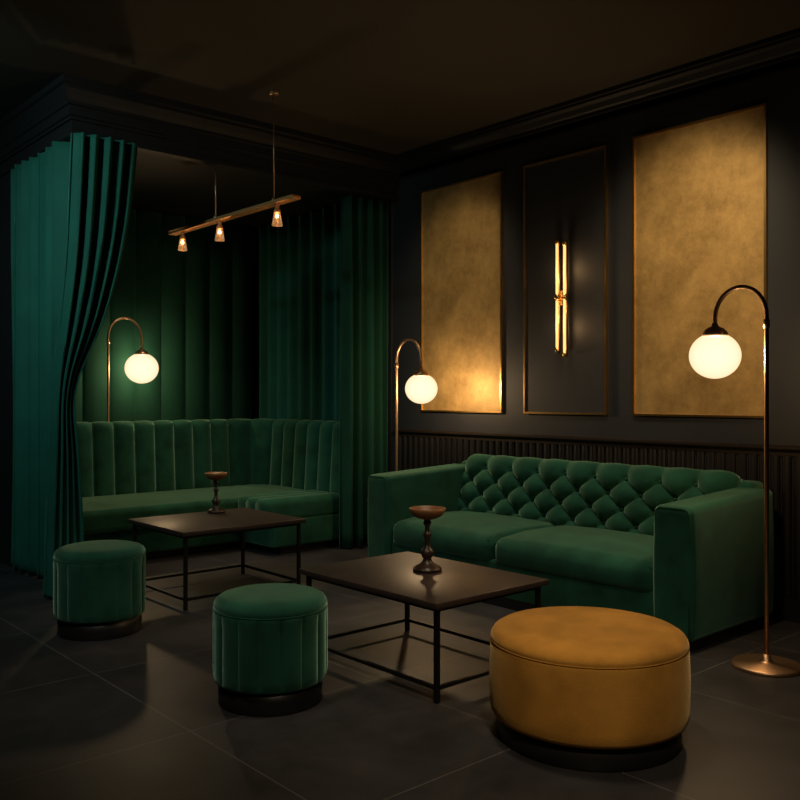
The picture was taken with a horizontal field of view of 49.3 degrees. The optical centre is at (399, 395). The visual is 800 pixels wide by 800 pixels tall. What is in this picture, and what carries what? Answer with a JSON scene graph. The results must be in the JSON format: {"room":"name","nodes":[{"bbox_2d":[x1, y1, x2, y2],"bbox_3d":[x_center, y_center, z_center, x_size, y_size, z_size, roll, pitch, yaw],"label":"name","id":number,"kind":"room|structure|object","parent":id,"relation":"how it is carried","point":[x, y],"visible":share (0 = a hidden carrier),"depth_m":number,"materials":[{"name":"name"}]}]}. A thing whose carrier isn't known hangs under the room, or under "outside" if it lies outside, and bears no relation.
{"room":"cocktail lounge","nodes":[
{"label":"cocktail lounge","id":0,"kind":"room"},
{"bbox_2d":[0,171,12,565],"bbox_3d":[-3.138,-0.200,6.752,0.060,2.900,1.030,0,0,-42],"label":"wall","id":1,"kind":"structure","parent":0,"point":[6,361],"depth_m":6.46,"materials":[{"name":"black paint"}]},
{"bbox_2d":[0,119,397,228],"bbox_3d":[-1.760,-1.825,7.225,2.750,0.350,2.150,0,0,-42],"label":"ceiling alcove","id":2,"kind":"structure","parent":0,"point":[163,183],"depth_m":7.01,"materials":[{"name":"black paint"}]},
{"bbox_2d":[252,228,258,418],"bbox_3d":[-4.116,-0.375,6.641,7.050,3.250,0.100,0,0,-42],"label":"curtain","id":3,"kind":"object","parent":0,"point":[255,232],"depth_m":8.91,"materials":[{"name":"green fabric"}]},
{"bbox_2d":[0,73,400,199],"bbox_3d":[-1.764,-1.825,7.168,2.832,0.350,2.232,0,0,-42],"label":"cornice","id":4,"kind":"structure","parent":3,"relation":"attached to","point":[67,97],"depth_m":6.09,"materials":[{"name":"black paint"}]},
{"bbox_2d":[0,545,799,799],"bbox_3d":[-0.816,1.300,2.918,7.250,0.100,10.050,0,0,-42],"label":"floor","id":5,"kind":"structure","parent":0,"point":[139,715],"depth_m":3.37,"materials":[{"name":"tile"}]},
{"bbox_2d":[53,540,145,640],"bbox_3d":[-1.600,1.020,4.649,0.470,0.459,0.470,0,0,-42],"label":"pouf","id":6,"kind":"object","parent":5,"relation":"on","point":[99,586],"visible":1,"depth_m":4.46,"materials":[{"name":"green fabric"}]},
{"bbox_2d":[106,317,158,421],"bbox_3d":[-2.382,0.280,7.603,0.560,1.940,0.290,0,0,-42],"label":"floor lamp","id":7,"kind":"object","parent":5,"relation":"on","point":[141,367],"visible":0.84,"depth_m":7.58,"materials":[{"name":"brown metal"}]},
{"bbox_2d":[76,419,338,556],"bbox_3d":[-1.697,0.731,7.105,2.285,1.039,1.445,0,0,-42],"label":"bench","id":8,"kind":"object","parent":5,"relation":"on","point":[135,469],"visible":0.75,"depth_m":7.33,"materials":[{"name":"green fabric"}]},
{"bbox_2d":[127,508,305,610],"bbox_3d":[-1.178,1.020,5.604,0.870,0.460,0.750,0,0,-42],"label":"coffee table","id":9,"kind":"object","parent":5,"relation":"on","point":[185,526],"visible":0.9,"depth_m":5.53,"materials":[{"name":"brown wood"}]},
{"bbox_2d":[205,472,226,513],"bbox_3d":[-1.245,0.654,5.898,0.150,0.270,0.150,0,0,-42],"label":"candle holder","id":10,"kind":"object","parent":9,"relation":"on","point":[215,476],"visible":1,"depth_m":5.87,"materials":[{"name":"brown wood"}]},
{"bbox_2d":[213,583,327,716],"bbox_3d":[-0.534,1.028,3.602,0.470,0.444,0.470,0,0,-42],"label":"pouf","id":11,"kind":"object","parent":5,"relation":"on","point":[270,640],"visible":1,"depth_m":3.41,"materials":[{"name":"green fabric"}]},
{"bbox_2d":[395,338,437,470],"bbox_3d":[0.061,0.405,6.640,0.280,1.690,0.542,0,0,-42],"label":"floor lamp","id":12,"kind":"object","parent":5,"relation":"on","point":[421,388],"visible":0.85,"depth_m":6.48,"materials":[{"name":"brown metal"}]},
{"bbox_2d":[299,551,548,703],"bbox_3d":[0.094,1.042,4.092,0.710,0.415,0.960,0,0,-42],"label":"coffee table","id":13,"kind":"object","parent":5,"relation":"on","point":[393,577],"visible":0.88,"depth_m":3.96,"materials":[{"name":"brown wood"}]},
{"bbox_2d":[409,506,445,572],"bbox_3d":[0.131,0.684,4.165,0.176,0.300,0.176,0,0,-42],"label":"candle holder","id":14,"kind":"object","parent":13,"relation":"on","point":[427,513],"visible":1,"depth_m":4.14,"materials":[{"name":"brown wood"}]},
{"bbox_2d":[368,454,773,651],"bbox_3d":[0.948,0.836,5.436,0.970,0.828,2.484,0,0,-42],"label":"tufted sofa","id":15,"kind":"object","parent":5,"relation":"on","point":[683,548],"visible":0.96,"depth_m":5.03,"materials":[{"name":"green fabric"}]},
{"bbox_2d":[489,606,690,771],"bbox_3d":[0.694,1.044,3.220,0.724,0.412,0.724,0,0,-42],"label":"round ottoman","id":16,"kind":"object","parent":5,"relation":"on","point":[581,688],"visible":1,"depth_m":2.93,"materials":[{"name":"yellow"}]},
{"bbox_2d":[689,285,799,677],"bbox_3d":[1.618,0.362,4.100,0.310,1.776,0.530,0,0,-42],"label":"floor lamp","id":17,"kind":"object","parent":5,"relation":"on","point":[715,354],"visible":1,"depth_m":4.05,"materials":[{"name":"brown metal"}]},
{"bbox_2d":[0,0,799,153],"bbox_3d":[-0.816,-2.050,2.918,7.250,0.100,10.050,0,0,-42],"label":"ceiling","id":18,"kind":"structure","parent":0,"point":[390,76],"depth_m":5.04,"materials":[{"name":"paint"}]},
{"bbox_2d":[11,141,75,579],"bbox_3d":[-2.463,-0.203,5.966,0.160,2.883,0.991,0,0,-42],"label":"curtain","id":19,"kind":"object","parent":18,"relation":"hanging from","point":[40,184],"visible":0.82,"depth_m":6.00,"materials":[{"name":"green fabric"}]},
{"bbox_2d":[43,132,137,598],"bbox_3d":[-1.936,-0.204,5.519,0.603,2.884,0.138,0,0,-38],"label":"curtain","id":20,"kind":"object","parent":18,"relation":"hanging from","point":[101,170],"visible":0.88,"depth_m":5.44,"materials":[{"name":"green fabric"}]},
{"bbox_2d":[76,208,251,422],"bbox_3d":[-2.401,-0.231,7.941,2.460,2.938,0.051,0,0,-42],"label":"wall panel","id":21,"kind":"object","parent":18,"relation":"hanging from","point":[192,308],"visible":0.39,"depth_m":8.19,"materials":[{"name":"green fabric"}]},
{"bbox_2d":[168,90,300,250],"bbox_3d":[-1.218,-1.558,6.169,0.072,0.885,1.690,0,0,-42],"label":"pendant light","id":22,"kind":"object","parent":18,"relation":"hanging from","point":[277,221],"visible":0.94,"depth_m":5.96,"materials":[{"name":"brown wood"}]},
{"bbox_2d":[259,197,371,421],"bbox_3d":[-0.817,-0.231,8.065,0.082,2.938,1.725,0,0,-42],"label":"curtain","id":23,"kind":"object","parent":18,"relation":"hanging from","point":[300,259],"visible":0.52,"depth_m":8.13,"materials":[{"name":"green fabric"}]},
{"bbox_2d":[339,194,387,547],"bbox_3d":[-0.292,-0.203,7.227,0.470,2.883,0.117,0,0,-42],"label":"curtain","id":24,"kind":"object","parent":18,"relation":"hanging from","point":[363,376],"visible":0.91,"depth_m":7.17,"materials":[{"name":"green fabric"}]},
{"bbox_2d":[373,57,799,471],"bbox_3d":[1.860,-0.375,5.289,0.100,3.250,9.850,0,0,-42],"label":"wall","id":25,"kind":"structure","parent":0,"point":[781,92],"depth_m":5.71,"materials":[{"name":"black paint"}]},
{"bbox_2d":[420,171,502,412],"bbox_3d":[0.465,-0.767,6.769,0.024,1.788,0.878,0,0,-42],"label":"wall panel","id":26,"kind":"object","parent":25,"relation":"attached to","point":[461,223],"visible":1,"depth_m":6.75,"materials":[{"name":"gold metal"}]},
{"bbox_2d":[523,145,607,414],"bbox_3d":[1.132,-0.765,6.017,0.024,1.783,0.708,0,0,-42],"label":"wall panel","id":27,"kind":"object","parent":25,"relation":"attached to","point":[565,197],"visible":0.97,"depth_m":5.99,"materials":[{"name":"black paint"}]},
{"bbox_2d":[554,239,567,356],"bbox_3d":[1.105,-0.672,5.971,0.093,0.811,0.108,0,0,15],"label":"wall sconce","id":28,"kind":"object","parent":27,"relation":"attached to","point":[561,297],"visible":1,"depth_m":5.95,"materials":[{"name":"gold metal"}]},
{"bbox_2d":[394,429,799,456],"bbox_3d":[2.518,0.305,4.437,0.045,0.059,7.700,0,0,-42],"label":"trim","id":29,"kind":"structure","parent":25,"relation":"attached to","point":[738,448],"depth_m":5.67,"materials":[{"name":"black wood"}]},
{"bbox_2d":[396,28,799,179],"bbox_3d":[2.502,-1.905,4.422,0.090,0.190,7.700,0,0,-42],"label":"trim","id":30,"kind":"structure","parent":25,"relation":"attached to","point":[783,47],"depth_m":5.64,"materials":[{"name":"black paint"}]},
{"bbox_2d":[398,436,799,600],"bbox_3d":[2.524,0.733,4.442,0.022,0.795,7.698,0,0,-42],"label":"panelling","id":31,"kind":"object","parent":25,"relation":"attached to","point":[413,452],"visible":0.38,"depth_m":5.33,"materials":[{"name":"brown wood"}]},
{"bbox_2d":[632,103,767,417],"bbox_3d":[1.792,-0.767,5.273,0.024,1.788,0.878,0,0,-42],"label":"wall panel","id":32,"kind":"object","parent":25,"relation":"attached to","point":[700,187],"visible":0.87,"depth_m":5.27,"materials":[{"name":"gold metal"}]},
{"bbox_2d":[769,597,799,622],"bbox_3d":[2.524,1.190,4.442,0.030,0.120,7.700,0,0,-42],"label":"baseboard","id":33,"kind":"structure","parent":25,"relation":"attached to","point":[783,609],"depth_m":4.84,"materials":[{"name":"black paint"}]}
]}

